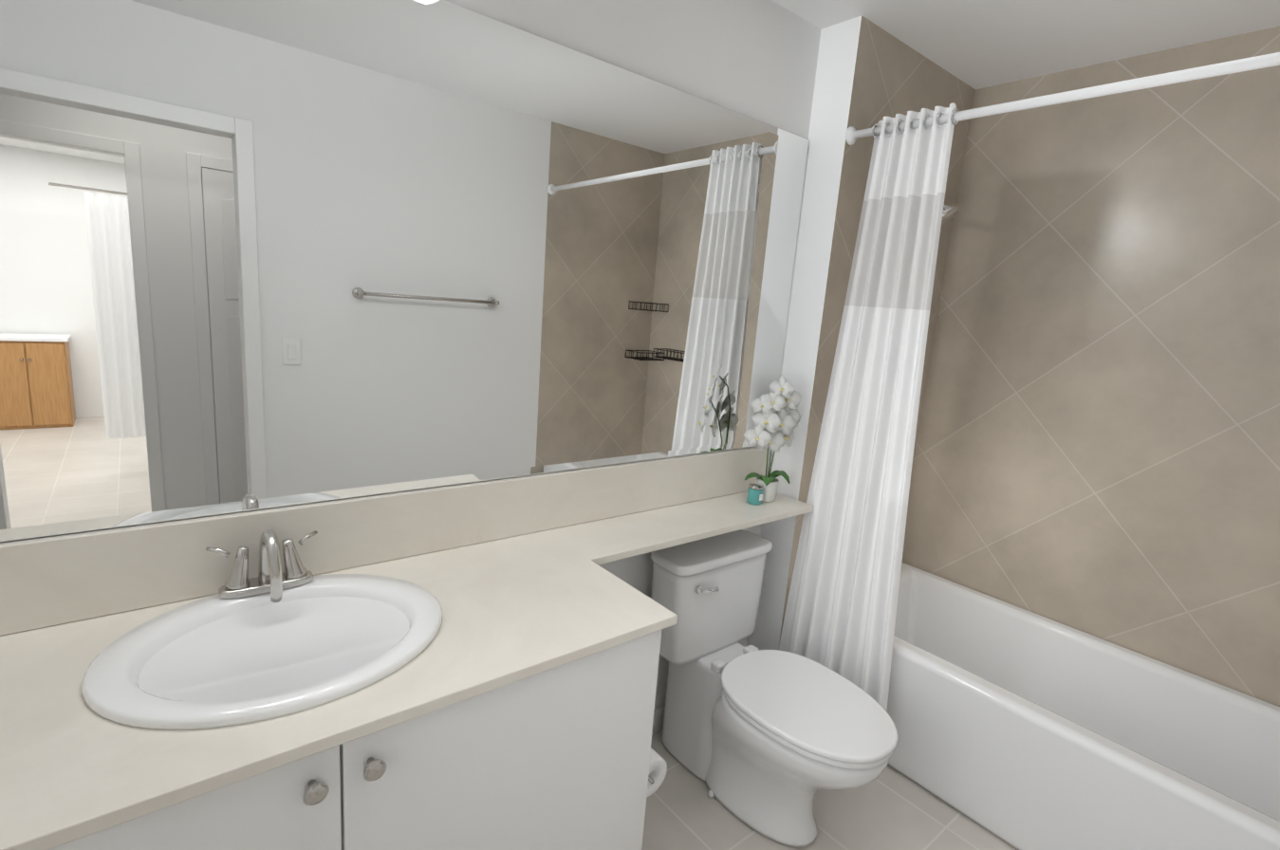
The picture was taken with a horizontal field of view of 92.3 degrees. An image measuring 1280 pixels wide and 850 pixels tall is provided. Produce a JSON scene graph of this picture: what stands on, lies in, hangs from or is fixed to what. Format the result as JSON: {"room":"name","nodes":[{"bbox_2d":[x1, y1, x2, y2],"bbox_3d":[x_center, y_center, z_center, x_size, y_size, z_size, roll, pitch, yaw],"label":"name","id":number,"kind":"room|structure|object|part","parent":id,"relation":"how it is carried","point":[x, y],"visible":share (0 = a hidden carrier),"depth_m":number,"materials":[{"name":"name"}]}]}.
{"room":"bathroom","nodes":[
{"label":"bathroom","id":0,"kind":"room"},
{"bbox_2d":[0,0,820,709],"bbox_3d":[-0.481,-0.056,1.537,2.475,2.440,0.100,-5,14,-39],"label":"wall","id":1,"kind":"structure","parent":0,"point":[755,59],"depth_m":1.77,"materials":[{"name":"white paint"}]},
{"bbox_2d":[0,446,766,636],"bbox_3d":[-0.438,0.227,1.562,2.332,0.159,0.020,-5,14,-39],"label":"backsplash","id":2,"kind":"structure","parent":1,"relation":"attached to","point":[47,581],"depth_m":1.39,"materials":[{"name":"beige stone"}]},
{"bbox_2d":[0,0,809,541],"bbox_3d":[-0.381,-0.380,1.462,2.367,1.070,0.007,-5,14,-39],"label":"mirror","id":3,"kind":"object","parent":1,"relation":"attached to","point":[256,254],"visible":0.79,"depth_m":1.28,"materials":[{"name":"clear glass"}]},
{"bbox_2d":[651,705,664,734],"bbox_3d":[0.031,1.060,2.177,0.987,0.090,0.012,-5,14,-39],"label":"baseboard","id":4,"kind":"structure","parent":1,"relation":"attached to","point":[658,713],"depth_m":2.20,"materials":[{"name":"white paint"}]},
{"bbox_2d":[746,15,975,650],"bbox_3d":[0.883,-0.146,2.550,0.925,2.440,0.250,-5,14,-39],"label":"wall","id":5,"kind":"structure","parent":1,"relation":"attached to","point":[869,74],"depth_m":2.14,"materials":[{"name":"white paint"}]},
{"bbox_2d":[941,204,958,223],"bbox_3d":[0.989,-0.179,2.325,0.170,1.394,0.205,-5,14,-39],"label":"shower head","id":6,"kind":"object","parent":5,"relation":"attached to","point":[949,213],"visible":0.1,"depth_m":2.15},
{"bbox_2d":[779,52,1279,710],"bbox_3d":[1.100,0.115,1.570,0.101,1.915,1.596,-5,14,-39],"label":"shower curtain","id":7,"kind":"object","parent":5,"relation":"attached to","point":[840,616],"visible":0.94,"depth_m":1.98,"materials":[{"name":"white fabric"}]},
{"bbox_3d":[1.188,-0.790,1.409,0.025,0.024,1.592,-5,14,-39],"label":"rod","id":8,"kind":"part","parent":7,"relation":"part of","materials":[{"name":"white metal"}]},
{"bbox_2d":[641,729,1018,849],"bbox_3d":[0.361,1.339,1.371,3.400,0.100,1.950,-5,14,-39],"label":"floor","id":9,"kind":"structure","parent":0,"point":[890,807],"depth_m":1.87,"materials":[{"name":"tile"}]},
{"bbox_2d":[18,617,677,849],"bbox_3d":[-0.306,0.793,1.446,2.322,0.838,0.582,-5,14,-39],"label":"bathroom vanity","id":10,"kind":"object","parent":9,"relation":"on","point":[560,755],"depth_m":1.06,"materials":[{"name":"white wood"}]},
{"bbox_3d":[-0.465,0.521,0.878,0.033,0.033,0.030,-5,14,-39],"label":"knob","id":11,"kind":"part","parent":10,"relation":"part of","materials":[{"name":"silver metal"}]},
{"bbox_3d":[-0.403,0.516,0.928,0.033,0.033,0.030,-5,14,-39],"label":"knob","id":12,"kind":"part","parent":10,"relation":"part of","materials":[{"name":"silver metal"}]},
{"bbox_2d":[0,492,813,849],"bbox_3d":[-0.274,0.370,1.374,2.332,0.022,0.567,-5,14,-39],"label":"countertop","id":13,"kind":"structure","parent":10,"relation":"on","point":[542,598],"depth_m":1.05,"materials":[{"name":"beige stone"}]},
{"bbox_2d":[204,515,322,613],"bbox_3d":[-0.717,0.269,1.193,0.194,0.140,0.147,-5,14,-39],"label":"faucet","id":14,"kind":"object","parent":13,"relation":"on","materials":[{"name":"silver metal"}]},
{"bbox_2d":[60,553,489,788],"bbox_3d":[-0.639,0.450,1.114,0.544,0.174,0.452,-5,14,-39],"label":"sink","id":15,"kind":"object","parent":13,"relation":"in","point":[162,675],"depth_m":1.05,"materials":[{"name":"white ceramic"}]},
{"bbox_2d":[746,483,763,505],"bbox_3d":[0.395,0.236,2.104,0.052,0.064,0.054,-5,14,-39],"label":"candle jar","id":16,"kind":"object","parent":13,"relation":"on","point":[754,496],"visible":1,"depth_m":2.08,"materials":[{"name":"teal glass"}]},
{"bbox_3d":[0.396,0.210,2.100,0.049,0.011,0.049,-5,14,-39],"label":"lid","id":17,"kind":"part","parent":16,"relation":"part of","materials":[{"name":"silver metal"}]},
{"bbox_2d":[743,376,801,501],"bbox_3d":[0.451,0.050,2.095,0.223,0.442,0.120,-5,14,-39],"label":"orchid","id":18,"kind":"object","parent":13,"relation":"on","point":[783,398],"visible":0.98,"depth_m":2.06,"materials":[{"name":"white plant"}]},
{"bbox_3d":[0.426,0.077,2.095,0.080,0.252,0.025,-5,14,-39],"label":"stem","id":19,"kind":"part","parent":18,"relation":"part of","materials":[{"name":"green plant"}]},
{"bbox_3d":[0.443,0.226,2.156,0.078,0.074,0.078,-5,14,-39],"label":"pot","id":20,"kind":"part","parent":18,"relation":"part of","materials":[{"name":"white ceramic"}]},
{"bbox_2d":[650,529,897,847],"bbox_3d":[0.384,0.813,1.876,0.451,0.742,0.788,-5,14,-39],"label":"toilet","id":21,"kind":"object","parent":9,"relation":"on","point":[769,744],"visible":0.96,"depth_m":1.85,"materials":[{"name":"white ceramic"}]},
{"bbox_3d":[0.221,0.576,2.057,0.424,0.303,0.170,-5,14,-39],"label":"tank","id":22,"kind":"part","parent":21,"relation":"part of","materials":[{"name":"white ceramic"}]},
{"bbox_3d":[0.214,0.510,1.896,0.067,0.020,0.017,-5,14,-39],"label":"lever","id":23,"kind":"part","parent":21,"relation":"part of","materials":[{"name":"silver metal"}]},
{"bbox_3d":[0.237,0.411,2.021,0.446,0.032,0.189,-5,14,-39],"label":"tank lid","id":24,"kind":"part","parent":21,"relation":"part of","materials":[{"name":"white ceramic"}]},
{"bbox_3d":[0.438,1.004,1.832,0.368,0.392,0.562,-5,14,-39],"label":"bowl","id":25,"kind":"part","parent":21,"relation":"part of","materials":[{"name":"white ceramic"}]},
{"bbox_3d":[0.476,0.809,1.766,0.374,0.018,0.502,-5,14,-39],"label":"seat","id":26,"kind":"part","parent":21,"relation":"part of","materials":[{"name":"white ceramic"}]},
{"bbox_3d":[0.476,0.790,1.764,0.382,0.020,0.513,-5,14,-39],"label":"seat lid","id":27,"kind":"part","parent":21,"relation":"part of","materials":[{"name":"white ceramic"}]},
{"bbox_2d":[886,562,1279,849],"bbox_3d":[1.377,1.013,2.034,0.747,0.443,1.594,-5,14,-39],"label":"bathtub","id":28,"kind":"object","parent":9,"relation":"on","point":[1019,728],"visible":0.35,"depth_m":1.93,"materials":[{"name":"white ceramic"}]},
{"bbox_2d":[771,0,1279,89],"bbox_3d":[0.556,-1.147,0.890,3.400,0.100,1.950,-5,14,-39],"label":"ceiling","id":29,"kind":"structure","parent":0,"point":[977,44],"depth_m":1.92,"materials":[{"name":"white paint"}]},
{"bbox_2d":[901,26,1279,706],"bbox_3d":[1.815,0.019,2.075,0.100,2.440,1.700,-5,14,-39],"label":"wall tiles","id":30,"kind":"structure","parent":0,"point":[1097,452],"depth_m":2.14,"materials":[{"name":"beige tile"}]}
]}

